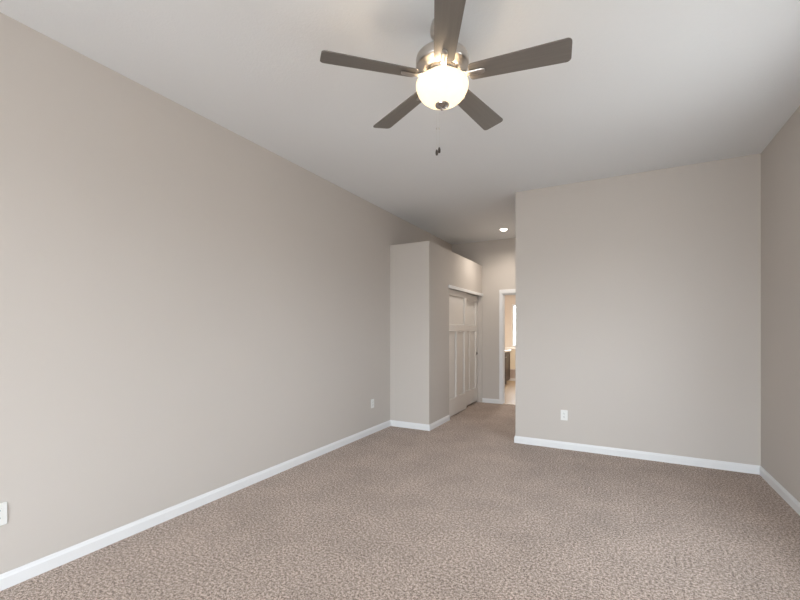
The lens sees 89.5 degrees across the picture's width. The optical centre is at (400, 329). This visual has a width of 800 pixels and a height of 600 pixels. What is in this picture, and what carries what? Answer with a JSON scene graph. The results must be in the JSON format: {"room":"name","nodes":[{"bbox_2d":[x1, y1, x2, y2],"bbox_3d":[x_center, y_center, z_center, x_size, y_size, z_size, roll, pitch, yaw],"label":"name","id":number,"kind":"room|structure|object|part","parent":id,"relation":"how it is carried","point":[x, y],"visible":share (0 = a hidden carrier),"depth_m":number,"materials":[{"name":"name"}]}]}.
{"room":"empty bedroom","nodes":[
{"label":"empty bedroom","id":0,"kind":"room"},
{"bbox_2d":[0,12,451,573],"bbox_3d":[-1.442,-0.154,3.626,0.120,3.109,10.226,0,0,28],"label":"wall","id":1,"kind":"structure","parent":0,"point":[189,309],"depth_m":2.90,"materials":[{"name":"paint"}]},
{"bbox_2d":[0,502,6,525],"bbox_3d":[-2.156,0.993,2.162,0.009,0.120,0.076,0,0,28],"label":"wall outlet","id":2,"kind":"object","parent":1,"relation":"attached to","point":[3,506],"visible":1,"depth_m":2.18,"materials":[{"name":"white plastic"}]},
{"bbox_2d":[0,420,390,590],"bbox_3d":[-1.974,1.358,2.495,0.014,0.084,7.730,0,0,28],"label":"baseboard","id":3,"kind":"structure","parent":1,"relation":"attached to","point":[8,579],"depth_m":2.87,"materials":[{"name":"white paint"}]},
{"bbox_2d":[0,0,799,244],"bbox_3d":[0.437,-1.784,2.614,4.390,0.150,10.460,0,0,28],"label":"ceiling","id":4,"kind":"structure","parent":0,"point":[645,85],"depth_m":2.81,"materials":[{"name":"paint"}]},
{"bbox_2d":[320,0,571,155],"bbox_3d":[0.264,-1.372,2.247,1.274,0.674,1.282,0,0,28],"label":"ceiling fan","id":5,"kind":"object","parent":4,"relation":"hanging from","point":[442,64],"visible":1,"depth_m":2.13,"materials":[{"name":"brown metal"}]},
{"bbox_3d":[-0.162,-1.397,2.131,0.514,0.006,0.142,0,12,-16],"label":"blade","id":6,"kind":"part","parent":5,"relation":"part of","materials":[{"name":"brown wood"}]},
{"bbox_3d":[0.004,-1.397,2.579,0.142,0.006,0.514,-14,8,-33],"label":"blade","id":7,"kind":"part","parent":5,"relation":"part of","materials":[{"name":"brown wood"}]},
{"bbox_3d":[0.084,-1.403,2.198,0.165,0.044,0.033,0,12,-16],"label":"blade arm","id":8,"kind":"part","parent":5,"relation":"part of","materials":[{"name":"silver metal"}]},
{"bbox_3d":[0.230,-1.310,2.241,0.290,0.126,0.290,0,0,28],"label":"lamp shade","id":9,"kind":"part","parent":5,"relation":"part of","materials":[{"name":"white glass"}]},
{"bbox_3d":[0.225,-1.403,2.088,0.033,0.044,0.165,12,0,2],"label":"blade arm","id":10,"kind":"part","parent":5,"relation":"part of","materials":[{"name":"silver metal"}]},
{"bbox_3d":[0.214,-1.397,1.834,0.142,0.006,0.514,12,0,2],"label":"blade","id":11,"kind":"part","parent":5,"relation":"part of","materials":[{"name":"brown wood"}]},
{"bbox_3d":[0.373,-1.403,2.189,0.165,0.044,0.033,0,-12,20],"label":"blade arm","id":12,"kind":"part","parent":5,"relation":"part of","materials":[{"name":"silver metal"}]},
{"bbox_3d":[0.482,-1.397,2.560,0.142,0.006,0.514,-15,-9,37],"label":"blade","id":13,"kind":"part","parent":5,"relation":"part of","materials":[{"name":"brown wood"}]},
{"bbox_3d":[0.612,-1.397,2.099,0.514,0.006,0.142,0,-12,20],"label":"blade","id":14,"kind":"part","parent":5,"relation":"part of","materials":[{"name":"brown wood"}]},
{"bbox_2d":[0,381,799,599],"bbox_3d":[1.367,1.473,4.487,4.524,0.154,14.640,0,0,28],"label":"floor","id":15,"kind":"structure","parent":0,"point":[458,509],"depth_m":2.76,"materials":[{"name":"carpet"}]},
{"bbox_2d":[505,349,510,383],"bbox_3d":[2.246,0.906,9.973,0.641,0.980,1.424,0,0,28],"label":"bathroom vanity","id":16,"kind":"object","parent":15,"relation":"on","point":[507,352],"visible":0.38,"depth_m":10.23,"materials":[{"name":"brown wood"}]},
{"bbox_3d":[2.715,0.921,10.252,0.022,0.710,0.443,0,0,28],"label":"door","id":17,"kind":"part","parent":16,"relation":"part of","materials":[{"name":"brown wood"}]},
{"bbox_2d":[505,347,514,380],"bbox_3d":[3.515,0.951,11.157,1.758,0.890,0.610,0,0,28],"label":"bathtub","id":18,"kind":"object","parent":15,"relation":"on","point":[512,352],"visible":0.02,"depth_m":11.17,"materials":[{"name":"beige"}]},
{"bbox_3d":[3.405,1.241,10.952,1.758,0.310,0.120,0,0,28],"label":"step panel","id":19,"kind":"part","parent":18,"relation":"part of","materials":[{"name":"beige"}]},
{"bbox_2d":[433,243,481,421],"bbox_3d":[0.963,0.082,6.787,0.115,2.636,2.381,0,0,28],"label":"wall","id":20,"kind":"structure","parent":0,"point":[449,268],"depth_m":6.14,"materials":[{"name":"paint"}]},
{"bbox_2d":[429,415,449,430],"bbox_3d":[0.578,1.358,5.933,0.014,0.084,0.769,0,0,28],"label":"baseboard","id":21,"kind":"structure","parent":20,"relation":"attached to","point":[443,420],"depth_m":5.90,"materials":[{"name":"white paint"}]},
{"bbox_2d":[449,289,466,416],"bbox_3d":[0.925,0.365,6.697,0.041,2.030,0.947,0,0,28],"label":"door","id":22,"kind":"structure","parent":20,"relation":"in","point":[457,299],"depth_m":6.71,"materials":[{"name":"white paint"}]},
{"bbox_2d":[448,285,482,295],"bbox_3d":[1.165,-0.672,7.021,0.020,0.052,1.774,0,0,28],"label":"trim","id":23,"kind":"structure","parent":20,"relation":"attached to","point":[449,286],"depth_m":6.84,"materials":[{"name":"white paint"}]},
{"bbox_2d":[467,294,477,404],"bbox_3d":[1.273,0.358,7.452,0.041,2.016,0.867,0,0,28],"label":"door","id":24,"kind":"structure","parent":20,"relation":"in","point":[472,301],"depth_m":7.61,"materials":[{"name":"white paint"}]},
{"bbox_2d":[452,238,514,401],"bbox_3d":[1.932,-0.154,7.683,2.230,3.109,0.114,0,0,28],"label":"wall","id":25,"kind":"structure","parent":0,"point":[496,258],"depth_m":7.72,"materials":[{"name":"paint"}]},
{"bbox_2d":[482,398,498,403],"bbox_3d":[1.720,1.358,7.724,0.334,0.084,0.014,0,0,28],"label":"baseboard","id":26,"kind":"structure","parent":25,"relation":"attached to","point":[484,400],"depth_m":7.72,"materials":[{"name":"white paint"}]},
{"bbox_2d":[499,289,514,403],"bbox_3d":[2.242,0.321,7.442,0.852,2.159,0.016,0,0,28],"label":"trim","id":27,"kind":"structure","parent":25,"relation":"attached to","point":[501,292],"depth_m":7.62,"materials":[{"name":"white paint"}]},
{"bbox_2d":[505,295,514,346],"bbox_3d":[3.812,0.030,11.415,2.280,2.740,0.120,0,0,28],"label":"wall","id":28,"kind":"structure","parent":0,"point":[509,299],"depth_m":11.71,"materials":[{"name":"paint"}]},
{"bbox_2d":[512,304,514,346],"bbox_3d":[3.628,-0.130,11.496,0.880,1.220,0.070,0,0,28],"label":"window","id":29,"kind":"structure","parent":28,"relation":"in","point":[513,305],"depth_m":11.65,"materials":[{"name":"white paint"}]},
{"bbox_2d":[390,153,760,465],"bbox_3d":[1.695,-0.154,4.958,4.150,3.109,0.150,0,0,28],"label":"wall","id":30,"kind":"structure","parent":0,"point":[638,295],"depth_m":4.42,"materials":[{"name":"paint"}]},
{"bbox_2d":[390,420,429,430],"bbox_3d":[0.125,1.358,5.747,0.636,0.084,0.014,0,0,28],"label":"baseboard","id":31,"kind":"structure","parent":30,"relation":"attached to","point":[403,424],"depth_m":5.73,"materials":[{"name":"white paint"}]},
{"bbox_2d":[561,410,567,420],"bbox_3d":[1.921,1.003,4.746,0.076,0.120,0.009,0,0,28],"label":"wall outlet","id":32,"kind":"object","parent":30,"relation":"attached to","point":[564,413],"visible":1,"depth_m":4.74,"materials":[{"name":"white plastic"}]},
{"bbox_2d":[514,436,759,474],"bbox_3d":[2.448,1.358,4.461,2.354,0.084,0.014,0,0,28],"label":"baseboard","id":33,"kind":"structure","parent":30,"relation":"attached to","point":[707,463],"depth_m":4.36,"materials":[{"name":"white paint"}]},
{"bbox_2d":[761,106,799,501],"bbox_3d":[1.750,-0.154,0.545,0.120,3.109,7.815,0,0,28],"label":"wall","id":34,"kind":"structure","parent":0,"point":[780,159],"depth_m":3.42,"materials":[{"name":"paint"}]},
{"bbox_2d":[759,466,799,514],"bbox_3d":[1.662,1.358,0.524,0.014,0.084,7.695,0,0,28],"label":"baseboard","id":35,"kind":"structure","parent":34,"relation":"attached to","point":[795,504],"depth_m":3.40,"materials":[{"name":"white paint"}]}
]}

